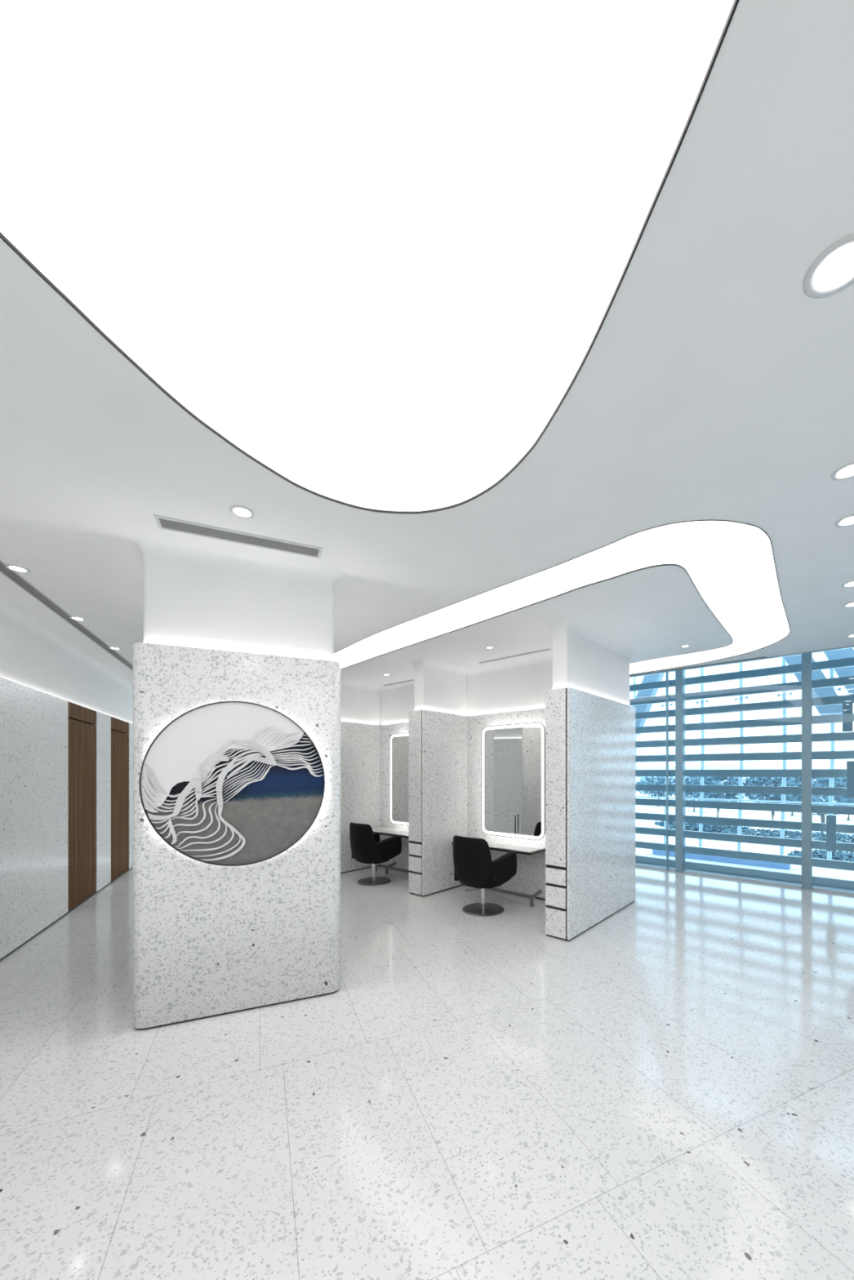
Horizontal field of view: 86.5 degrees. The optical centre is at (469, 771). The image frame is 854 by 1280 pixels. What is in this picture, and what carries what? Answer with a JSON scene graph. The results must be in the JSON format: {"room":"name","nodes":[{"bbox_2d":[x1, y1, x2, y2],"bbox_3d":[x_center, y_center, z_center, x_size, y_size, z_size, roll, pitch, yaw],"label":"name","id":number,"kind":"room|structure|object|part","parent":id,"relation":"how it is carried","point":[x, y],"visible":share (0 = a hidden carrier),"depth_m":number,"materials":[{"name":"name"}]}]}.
{"room":"salon","nodes":[
{"label":"salon","id":0,"kind":"room"},
{"bbox_2d":[0,596,133,959],"bbox_3d":[-3.408,0.075,2.314,0.285,3.050,13.800,0,0,-24],"label":"wall","id":1,"kind":"structure","parent":0,"point":[41,671],"depth_m":4.52,"materials":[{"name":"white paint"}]},
{"bbox_2d":[0,866,133,960],"bbox_3d":[-3.295,1.589,2.255,0.044,0.022,13.600,0,0,-24],"label":"baseboard","id":2,"kind":"structure","parent":1,"relation":"attached to","point":[95,893],"depth_m":4.97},
{"bbox_2d":[67,701,96,911],"bbox_3d":[-4.743,0.394,5.512,0.064,2.388,0.930,0,0,-24],"label":"door","id":3,"kind":"structure","parent":1,"relation":"in","point":[82,734],"depth_m":5.46,"materials":[{"name":"brown wood"}]},
{"bbox_3d":[-4.746,-0.712,5.511,0.051,0.176,0.918,0,0,-24],"label":"transom panel","id":4,"kind":"part","parent":3,"relation":"part of","materials":[{"name":"brown wood"}]},
{"bbox_2d":[111,716,128,880],"bbox_3d":[-5.359,0.394,6.896,0.064,2.388,0.940,0,0,-24],"label":"door","id":5,"kind":"structure","parent":1,"relation":"in","point":[119,739],"depth_m":6.87,"materials":[{"name":"brown wood"}]},
{"bbox_3d":[-5.363,-0.712,6.895,0.051,0.176,0.928,0,0,-24],"label":"transom panel","id":6,"kind":"part","parent":5,"relation":"part of","materials":[{"name":"brown wood"}]},
{"bbox_2d":[123,533,347,1030],"bbox_3d":[-1.884,0.075,3.883,1.361,3.050,1.980,0,0,-24],"label":"column","id":7,"kind":"structure","parent":0,"point":[220,624],"depth_m":3.01,"materials":[{"name":"stone"}]},
{"bbox_2d":[138,701,324,866],"bbox_3d":[-1.509,0.075,2.958,1.070,1.070,0.105,0,0,-24],"label":"wall artwork","id":8,"kind":"object","parent":7,"relation":"attached to","point":[223,783],"visible":1,"depth_m":2.93,"materials":[{"name":"paint"}]},
{"bbox_2d":[0,847,853,1279],"bbox_3d":[4.292,1.675,4.234,16.017,0.150,19.193,0,0,-24],"label":"floor","id":9,"kind":"structure","parent":0,"point":[664,1090],"depth_m":2.19,"materials":[{"name":"stone"}]},
{"bbox_2d":[340,679,380,873],"bbox_3d":[-1.918,0.075,7.457,0.365,3.050,1.158,0,0,40],"label":"wall","id":10,"kind":"structure","parent":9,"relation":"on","point":[360,703],"depth_m":7.37,"materials":[{"name":"stone"}]},
{"bbox_2d":[349,822,401,885],"bbox_3d":[-1.405,1.163,6.588,0.584,0.875,0.617,0,0,40],"label":"salon chair","id":11,"kind":"object","parent":9,"relation":"on","point":[366,847],"visible":1,"depth_m":6.38,"materials":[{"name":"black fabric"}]},
{"bbox_3d":[-1.552,1.012,6.412,0.564,0.575,0.158,0,0,40],"label":"backrest","id":12,"kind":"part","parent":11,"relation":"part of","materials":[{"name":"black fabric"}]},
{"bbox_3d":[-1.556,1.101,6.795,0.073,0.347,0.492,0,0,40],"label":"armrest","id":13,"kind":"part","parent":11,"relation":"part of","materials":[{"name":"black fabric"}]},
{"bbox_3d":[-1.175,1.101,6.476,0.073,0.347,0.492,0,0,40],"label":"armrest","id":14,"kind":"part","parent":11,"relation":"part of","materials":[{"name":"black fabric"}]},
{"bbox_2d":[384,862,408,874],"bbox_3d":[-0.972,1.516,6.901,0.782,0.169,0.208,0,0,40],"label":"footrest","id":15,"kind":"object","parent":9,"relation":"on","point":[389,866],"visible":0.51,"depth_m":6.99,"materials":[{"name":"paint"}]},
{"bbox_3d":[-1.235,1.470,7.148,0.166,0.077,0.043,0,0,-43],"label":"wall arm","id":16,"kind":"part","parent":15,"relation":"part of","materials":[{"name":"paint"}]},
{"bbox_2d":[407,657,467,897],"bbox_3d":[-0.386,0.075,6.242,0.365,3.050,1.058,0,0,40],"label":"divider","id":17,"kind":"object","parent":9,"relation":"on","point":[437,724],"visible":0.98,"depth_m":5.97,"materials":[{"name":"stone"}]},
{"bbox_3d":[-0.709,0.051,5.878,0.238,1.702,0.014,0,0,40],"label":"door","id":18,"kind":"part","parent":17,"relation":"part of","materials":[{"name":"stone"}]},
{"bbox_3d":[-0.709,1.006,5.878,0.238,0.148,0.014,0,0,40],"label":"drawer","id":19,"kind":"part","parent":17,"relation":"part of","materials":[{"name":"stone"}]},
{"bbox_3d":[-0.709,1.201,5.878,0.238,0.190,0.014,0,0,40],"label":"drawer","id":20,"kind":"part","parent":17,"relation":"part of","materials":[{"name":"stone"}]},
{"bbox_3d":[-0.709,1.452,5.878,0.238,0.260,0.014,0,0,40],"label":"drawer","id":21,"kind":"part","parent":17,"relation":"part of","materials":[{"name":"stone"}]},
{"bbox_2d":[453,835,516,916],"bbox_3d":[0.147,1.163,5.237,0.584,0.875,0.617,0,0,40],"label":"salon chair","id":22,"kind":"object","parent":9,"relation":"on","point":[473,865],"visible":1,"depth_m":5.03,"materials":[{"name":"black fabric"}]},
{"bbox_3d":[-0.004,1.101,5.445,0.073,0.347,0.492,0,0,40],"label":"armrest","id":23,"kind":"part","parent":22,"relation":"part of","materials":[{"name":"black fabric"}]},
{"bbox_3d":[0.042,1.375,5.322,0.220,0.098,0.155,0,0,40],"label":"pump lever","id":24,"kind":"part","parent":22,"relation":"part of","materials":[{"name":"metal"}]},
{"bbox_3d":[0.000,1.012,5.062,0.564,0.575,0.158,0,0,40],"label":"backrest","id":25,"kind":"part","parent":22,"relation":"part of","materials":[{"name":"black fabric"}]},
{"bbox_3d":[0.377,1.101,5.126,0.073,0.347,0.492,0,0,40],"label":"armrest","id":26,"kind":"part","parent":22,"relation":"part of","materials":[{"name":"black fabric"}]},
{"bbox_2d":[486,887,542,906],"bbox_3d":[0.517,1.516,5.657,0.782,0.169,0.208,0,0,40],"label":"footrest","id":27,"kind":"object","parent":9,"relation":"on","point":[531,897],"visible":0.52,"depth_m":5.46,"materials":[{"name":"paint"}]},
{"bbox_3d":[0.738,1.548,5.377,0.036,0.105,0.028,0,0,40],"label":"leg","id":28,"kind":"part","parent":27,"relation":"part of","materials":[{"name":"paint"}]},
{"bbox_3d":[0.806,1.470,5.443,0.166,0.077,0.043,0,0,-43],"label":"wall arm","id":29,"kind":"part","parent":27,"relation":"part of","materials":[{"name":"paint"}]},
{"bbox_2d":[542,617,637,941],"bbox_3d":[1.392,0.075,5.003,0.345,3.050,1.815,0,0,40],"label":"divider","id":30,"kind":"object","parent":9,"relation":"on","point":[590,718],"visible":1,"depth_m":4.58,"materials":[{"name":"stone"}]},
{"bbox_3d":[0.826,0.051,4.348,0.218,1.702,0.014,0,0,40],"label":"door","id":31,"kind":"part","parent":30,"relation":"part of","materials":[{"name":"stone"}]},
{"bbox_3d":[0.826,1.006,4.348,0.218,0.148,0.014,0,0,40],"label":"drawer","id":32,"kind":"part","parent":30,"relation":"part of","materials":[{"name":"stone"}]},
{"bbox_3d":[0.826,1.201,4.348,0.218,0.190,0.014,0,0,40],"label":"drawer","id":33,"kind":"part","parent":30,"relation":"part of","materials":[{"name":"stone"}]},
{"bbox_3d":[0.826,1.452,4.348,0.218,0.260,0.014,0,0,40],"label":"drawer","id":34,"kind":"part","parent":30,"relation":"part of","materials":[{"name":"stone"}]},
{"bbox_2d":[635,671,675,871],"bbox_3d":[2.722,-0.375,7.798,1.651,3.950,0.160,0,0,40],"label":"window","id":35,"kind":"structure","parent":9,"relation":"on","point":[636,864],"depth_m":7.31,"materials":[{"name":"grey metal"}]},
{"bbox_2d":[652,849,791,870],"bbox_3d":[4.444,1.500,8.145,2.180,0.200,0.200,0,0,40],"label":"upstand","id":36,"kind":"object","parent":9,"relation":"on","point":[695,856],"visible":0.46,"depth_m":7.91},
{"bbox_2d":[675,669,801,888],"bbox_3d":[3.971,-0.375,6.754,1.655,3.950,0.160,0,0,40],"label":"window","id":37,"kind":"structure","parent":9,"relation":"on","point":[679,674],"depth_m":7.18,"materials":[{"name":"grey metal"}]},
{"bbox_3d":[4.001,1.585,6.723,1.520,0.030,0.090,0,0,40],"label":"rail","id":38,"kind":"part","parent":37,"relation":"part of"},
{"bbox_2d":[629,646,853,889],"bbox_3d":[4.623,-0.108,6.627,10.600,3.412,0.101,0,0,40],"label":"window blinds","id":39,"kind":"object","parent":9,"relation":"on","point":[830,827],"visible":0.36,"depth_m":6.85,"materials":[{"name":"paint"}]},
{"bbox_3d":[5.011,0.850,6.264,0.110,0.500,0.040,0,0,40],"label":"plate","id":40,"kind":"part","parent":39,"relation":"part of","materials":[{"name":"paint"}]},
{"bbox_3d":[5.145,-0.750,6.152,0.110,0.400,0.040,0,0,40],"label":"plate","id":41,"kind":"part","parent":39,"relation":"part of","materials":[{"name":"paint"}]},
{"bbox_3d":[5.179,0.100,6.124,0.110,0.500,0.040,0,0,40],"label":"plate","id":42,"kind":"part","parent":39,"relation":"part of","materials":[{"name":"paint"}]},
{"bbox_2d":[632,657,853,859],"bbox_3d":[6.382,-1.900,7.642,12.000,7.002,0.151,0,0,40],"label":"facade","id":43,"kind":"object","parent":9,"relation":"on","point":[784,694],"visible":0.27,"depth_m":8.64,"materials":[{"name":"metal"}]},
{"bbox_3d":[3.609,-1.900,10.015,0.184,7.002,0.064,0,0,40],"label":"post","id":44,"kind":"part","parent":43,"relation":"part of","materials":[{"name":"metal"}]},
{"bbox_3d":[4.130,-1.900,9.579,0.184,7.002,0.064,0,0,40],"label":"post","id":45,"kind":"part","parent":43,"relation":"part of","materials":[{"name":"metal"}]},
{"bbox_3d":[4.652,-1.900,9.143,0.184,7.002,0.064,0,0,40],"label":"post","id":46,"kind":"part","parent":43,"relation":"part of","materials":[{"name":"metal"}]},
{"bbox_3d":[5.174,-1.900,8.707,0.184,7.002,0.064,0,0,40],"label":"post","id":47,"kind":"part","parent":43,"relation":"part of","materials":[{"name":"metal"}]},
{"bbox_3d":[6.346,0.540,7.598,12.000,0.036,0.036,0,0,40],"label":"handrail","id":48,"kind":"part","parent":43,"relation":"part of","materials":[{"name":"metal"}]},
{"bbox_3d":[5.696,-1.900,8.271,0.184,7.002,0.064,0,0,40],"label":"post","id":49,"kind":"part","parent":43,"relation":"part of","materials":[{"name":"metal"}]},
{"bbox_3d":[6.218,-1.900,7.835,0.184,7.002,0.064,0,0,40],"label":"post","id":50,"kind":"part","parent":43,"relation":"part of","materials":[{"name":"metal"}]},
{"bbox_2d":[801,652,853,895],"bbox_3d":[5.222,-0.375,5.709,1.655,3.950,0.160,0,0,40],"label":"window","id":51,"kind":"structure","parent":9,"relation":"on","point":[806,658],"depth_m":6.15,"materials":[{"name":"grey metal"}]},
{"bbox_3d":[5.252,1.585,5.678,1.520,0.030,0.090,0,0,40],"label":"rail","id":52,"kind":"part","parent":51,"relation":"part of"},
{"bbox_2d":[0,0,853,686],"bbox_3d":[2.289,-1.465,2.511,10.954,0.030,17.674,0,0,-24],"label":"ceiling","id":53,"kind":"structure","parent":0,"point":[710,385],"depth_m":2.03,"materials":[{"name":"white paint"}]},
{"bbox_2d":[4,564,30,573],"bbox_3d":[-3.219,-1.446,3.219,0.128,0.007,0.128,0,0,0],"label":"recessed light","id":54,"kind":"object","parent":53,"relation":"in","point":[14,567],"visible":1,"depth_m":3.21,"materials":[{"name":"white plastic"}]},
{"bbox_2d":[0,560,133,671],"bbox_3d":[-3.729,-1.447,4.141,0.100,0.006,8.600,0,0,-24],"label":"ceiling vent","id":55,"kind":"object","parent":53,"relation":"in","point":[14,576],"visible":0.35,"depth_m":4.00,"materials":[{"name":"grey metal"}]},
{"bbox_2d":[69,616,85,621],"bbox_3d":[-3.699,-1.446,4.263,0.120,0.007,0.120,0,0,0],"label":"recessed light","id":56,"kind":"object","parent":53,"relation":"in","point":[77,618],"visible":1,"depth_m":4.26,"materials":[{"name":"white plastic"}]},
{"bbox_2d":[108,646,120,649],"bbox_3d":[-4.158,-1.446,5.292,0.120,0.007,0.120,0,0,0],"label":"recessed light","id":57,"kind":"object","parent":53,"relation":"in","point":[113,647],"visible":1,"depth_m":5.29,"materials":[{"name":"white plastic"}]},
{"bbox_2d":[153,514,322,559],"bbox_3d":[-1.397,-1.447,2.803,0.914,0.006,0.155,0,0,-25],"label":"ceiling vent","id":58,"kind":"object","parent":53,"relation":"in","point":[166,523],"visible":1,"depth_m":2.78,"materials":[{"name":"grey metal"}]},
{"bbox_2d":[229,505,253,518],"bbox_3d":[-1.268,-1.446,2.516,0.122,0.007,0.122,0,0,0],"label":"recessed light","id":59,"kind":"object","parent":53,"relation":"in","point":[237,510],"visible":1,"depth_m":2.51,"materials":[{"name":"white plastic"}]},
{"bbox_2d":[0,0,739,514],"bbox_3d":[0.413,-1.452,-0.875,3.468,0.011,6.593,0,0,-38],"label":"light panel","id":60,"kind":"object","parent":53,"relation":"attached to","point":[375,249],"visible":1,"depth_m":1.15,"materials":[{"name":"plastic"}]},
{"bbox_2d":[382,679,413,685],"bbox_3d":[-0.876,-1.447,7.100,1.454,0.006,0.050,0,0,40],"label":"ceiling vent","id":61,"kind":"object","parent":53,"relation":"in","point":[412,679],"visible":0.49,"depth_m":7.32,"materials":[{"name":"grey metal"}]},
{"bbox_2d":[478,648,551,663],"bbox_3d":[0.539,-1.447,5.655,1.068,0.006,0.051,0,0,40],"label":"ceiling vent","id":62,"kind":"object","parent":53,"relation":"in","point":[548,649],"visible":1,"depth_m":5.62,"materials":[{"name":"grey metal"}]},
{"bbox_2d":[333,520,790,675],"bbox_3d":[0.436,-1.452,6.012,3.827,0.010,6.563,0,0,-45],"label":"recessed light","id":63,"kind":"object","parent":53,"relation":"in","point":[731,565],"visible":0.84,"depth_m":3.55,"materials":[{"name":"plastic"}]},
{"bbox_2d":[802,232,853,298],"bbox_3d":[1.060,-1.446,1.295,0.170,0.007,0.170,0,0,0],"label":"recessed light","id":64,"kind":"object","parent":53,"relation":"in","point":[830,279],"visible":1,"depth_m":1.30,"materials":[{"name":"white plastic"}]},
{"bbox_2d":[831,461,853,480],"bbox_3d":[1.826,-1.446,2.172,0.140,0.007,0.140,0,0,0],"label":"recessed light","id":65,"kind":"object","parent":53,"relation":"in","point":[846,471],"visible":1,"depth_m":2.18,"materials":[{"name":"white plastic"}]},
{"bbox_2d":[834,514,853,527],"bbox_3d":[2.191,-1.446,2.601,0.140,0.007,0.140,0,0,0],"label":"recessed light","id":66,"kind":"object","parent":53,"relation":"in","point":[847,521],"visible":1,"depth_m":2.62,"materials":[{"name":"white plastic"}]},
{"bbox_2d":[841,580,853,587],"bbox_3d":[2.949,-1.446,3.474,0.140,0.007,0.140,0,0,0],"label":"recessed light","id":67,"kind":"object","parent":53,"relation":"in","point":[851,584],"visible":1,"depth_m":3.49,"materials":[{"name":"white plastic"}]},
{"bbox_2d":[842,601,853,607],"bbox_3d":[3.312,-1.446,3.901,0.140,0.007,0.140,0,0,0],"label":"recessed light","id":68,"kind":"object","parent":53,"relation":"in","point":[849,604],"visible":1,"depth_m":3.92,"materials":[{"name":"white plastic"}]},
{"bbox_2d":[379,653,552,898],"bbox_3d":[0.004,0.075,6.779,4.395,3.050,0.630,0,0,40],"label":"wall","id":69,"kind":"structure","parent":0,"point":[511,692],"depth_m":6.27,"materials":[{"name":"stone"}]},
{"bbox_2d":[372,826,408,838],"bbox_3d":[-1.113,0.944,7.053,1.230,0.040,0.460,0,0,40],"label":"countertop","id":70,"kind":"structure","parent":69,"relation":"attached to","point":[388,831],"depth_m":7.02,"materials":[{"name":"stone"}]},
{"bbox_3d":[-1.112,0.951,7.053,1.228,0.026,0.459,0,0,40],"label":"edge frame","id":71,"kind":"part","parent":70,"relation":"part of","materials":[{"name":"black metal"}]},
{"bbox_2d":[389,733,408,826],"bbox_3d":[-0.881,0.114,7.072,0.984,1.453,0.133,0,0,40],"label":"wall mirror","id":72,"kind":"object","parent":69,"relation":"attached to","point":[398,743],"visible":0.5,"depth_m":7.20,"materials":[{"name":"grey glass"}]},
{"bbox_2d":[451,837,545,854],"bbox_3d":[0.376,0.944,5.809,1.230,0.040,0.460,0,0,40],"label":"countertop","id":73,"kind":"structure","parent":69,"relation":"attached to","point":[502,846],"depth_m":5.57,"materials":[{"name":"stone"}]},
{"bbox_2d":[480,722,545,839],"bbox_3d":[0.577,0.114,5.854,0.984,1.453,0.133,0,0,40],"label":"wall mirror","id":74,"kind":"object","parent":69,"relation":"attached to","point":[513,756],"visible":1,"depth_m":5.78,"materials":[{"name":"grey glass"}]},
{"bbox_2d":[629,645,853,676],"bbox_3d":[3.835,-1.900,5.683,12.600,0.900,0.047,0,0,40],"label":"wall","id":75,"kind":"structure","parent":0,"point":[851,646],"depth_m":5.89,"materials":[{"name":"white paint"}]},
{"bbox_2d":[629,656,766,675],"bbox_3d":[2.726,-1.446,6.524,2.620,0.005,0.021,0,0,40],"label":"trim","id":76,"kind":"structure","parent":75,"relation":"attached to","point":[766,656],"depth_m":6.16,"materials":[{"name":"metal"}]},
{"label":"outside","id":77,"kind":"structure","parent":0,"visible":0},
{"bbox_2d":[635,791,853,861],"bbox_3d":[86.626,5.850,64.715,230.000,0.100,189.600,0,0,40],"label":"ground","id":78,"kind":"structure","parent":77,"point":[728,813],"depth_m":52.79,"materials":[{"name":"white"}]},
{"bbox_2d":[636,776,675,806],"bbox_3d":[31.790,3.075,76.082,7.603,5.477,7.424,0,0,0],"label":"tree","id":79,"kind":"object","parent":78,"relation":"on","point":[650,781],"visible":0.49,"depth_m":75.26,"materials":[{"name":"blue plant"}]},
{"bbox_3d":[31.790,2.374,76.082,7.603,4.075,7.424,0,0,0],"label":"crown","id":80,"kind":"part","parent":79,"relation":"part of","materials":[{"name":"green plant"}]},
{"bbox_2d":[670,776,719,811],"bbox_3d":[32.714,3.057,66.014,7.097,5.514,6.966,0,0,0],"label":"tree","id":81,"kind":"object","parent":78,"relation":"on","point":[686,793],"visible":0.13,"depth_m":65.14,"materials":[{"name":"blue plant"}]},
{"bbox_3d":[32.714,2.350,66.014,7.097,4.101,6.966,0,0,0],"label":"crown","id":82,"kind":"part","parent":81,"relation":"part of","materials":[{"name":"green plant"}]},
{"bbox_2d":[635,764,755,791],"bbox_3d":[57.821,2.000,133.047,44.000,7.600,8.060,0,0,40],"label":"building","id":83,"kind":"structure","parent":78,"relation":"on","point":[712,766],"depth_m":125.40,"materials":[{"name":"white"}]},
{"bbox_2d":[653,820,755,833],"bbox_3d":[22.517,5.292,43.990,9.097,1.211,2.214,0,0,40],"label":"hedge","id":84,"kind":"object","parent":78,"relation":"on","point":[690,826],"visible":0.56,"depth_m":43.24,"materials":[{"name":"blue plant"}]},
{"bbox_2d":[690,776,745,817],"bbox_3d":[30.756,2.842,56.074,6.742,5.942,6.654,0,0,0],"label":"tree","id":85,"kind":"object","parent":78,"relation":"on","point":[708,795],"visible":0.52,"depth_m":54.94,"materials":[{"name":"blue plant"}]},
{"bbox_3d":[30.756,2.120,56.074,6.742,4.496,6.654,0,0,0],"label":"crown","id":86,"kind":"part","parent":85,"relation":"part of","materials":[{"name":"green plant"}]},
{"bbox_2d":[743,777,799,820],"bbox_3d":[33.431,2.801,49.947,5.882,6.024,5.940,0,0,0],"label":"tree","id":87,"kind":"object","parent":78,"relation":"on","point":[757,781],"visible":0.43,"depth_m":49.41,"materials":[{"name":"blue plant"}]},
{"bbox_3d":[33.431,1.795,49.947,5.882,4.012,5.940,0,0,0],"label":"crown","id":88,"kind":"part","parent":87,"relation":"part of","materials":[{"name":"green plant"}]},
{"bbox_2d":[704,768,853,802],"bbox_3d":[65.458,2.600,88.047,34.000,6.400,8.060,0,0,40],"label":"building","id":89,"kind":"structure","parent":78,"relation":"on","point":[744,778],"depth_m":91.25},
{"bbox_2d":[720,828,853,843],"bbox_3d":[27.731,5.295,36.010,13.742,1.208,2.228,0,0,40],"label":"hedge","id":90,"kind":"object","parent":78,"relation":"on","point":[821,837],"visible":0.59,"depth_m":36.96,"materials":[{"name":"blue plant"}]},
{"bbox_2d":[771,777,814,815],"bbox_3d":[42.834,2.963,59.994,5.301,5.700,5.514,0,0,0],"label":"tree","id":91,"kind":"object","parent":78,"relation":"on","point":[792,814],"visible":0.02,"depth_m":59.94,"materials":[{"name":"green plant"}]},
{"bbox_2d":[779,777,853,833],"bbox_3d":[32.746,2.949,42.100,7.166,5.730,7.148,0,0,0],"label":"tree","id":92,"kind":"object","parent":78,"relation":"on","point":[843,799],"visible":0.34,"depth_m":41.23,"materials":[{"name":"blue plant"}]},
{"bbox_3d":[32.746,2.109,42.100,7.166,4.051,7.148,0,0,0],"label":"crown","id":93,"kind":"part","parent":92,"relation":"part of","materials":[{"name":"green plant"}]},
{"bbox_2d":[786,848,853,862],"bbox_3d":[22.544,5.307,26.991,6.057,1.241,2.282,0,0,40],"label":"hedge","id":94,"kind":"object","parent":78,"relation":"on","point":[818,854],"visible":0.41,"depth_m":27.23,"materials":[{"name":"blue plant"}]},
{"bbox_2d":[817,777,849,820],"bbox_3d":[45.327,2.731,54.008,6.403,6.164,6.443,0,0,0],"label":"tree","id":95,"kind":"object","parent":78,"relation":"on","point":[843,780],"visible":0.06,"depth_m":53.91,"materials":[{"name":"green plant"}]},
{"bbox_3d":[45.327,1.833,54.008,6.403,4.369,6.443,0,0,0],"label":"crown","id":96,"kind":"part","parent":95,"relation":"part of","materials":[{"name":"green plant"}]},
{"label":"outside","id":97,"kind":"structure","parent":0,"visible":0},
{"bbox_2d":[632,673,664,734],"bbox_3d":[3.846,-2.424,8.937,1.623,3.308,0.250,0,0,40],"label":"diagonal brace","id":98,"kind":"object","parent":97,"point":[654,677],"visible":0.14,"depth_m":9.07,"materials":[{"name":"metal"}]},
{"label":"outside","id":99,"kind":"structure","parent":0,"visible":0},
{"bbox_2d":[782,654,842,715],"bbox_3d":[5.428,-2.079,7.616,1.474,2.286,0.250,0,0,40],"label":"diagonal brace","id":100,"kind":"object","parent":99,"point":[793,660],"visible":0.14,"depth_m":7.28,"materials":[{"name":"metal"}]},
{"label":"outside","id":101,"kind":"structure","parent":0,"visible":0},
{"bbox_2d":[822,648,853,694],"bbox_3d":[6.054,-2.080,7.484,1.256,2.035,0.250,0,0,40],"label":"diagonal brace","id":102,"kind":"object","parent":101,"point":[848,652],"visible":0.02,"depth_m":7.32,"materials":[{"name":"metal"}]}
]}

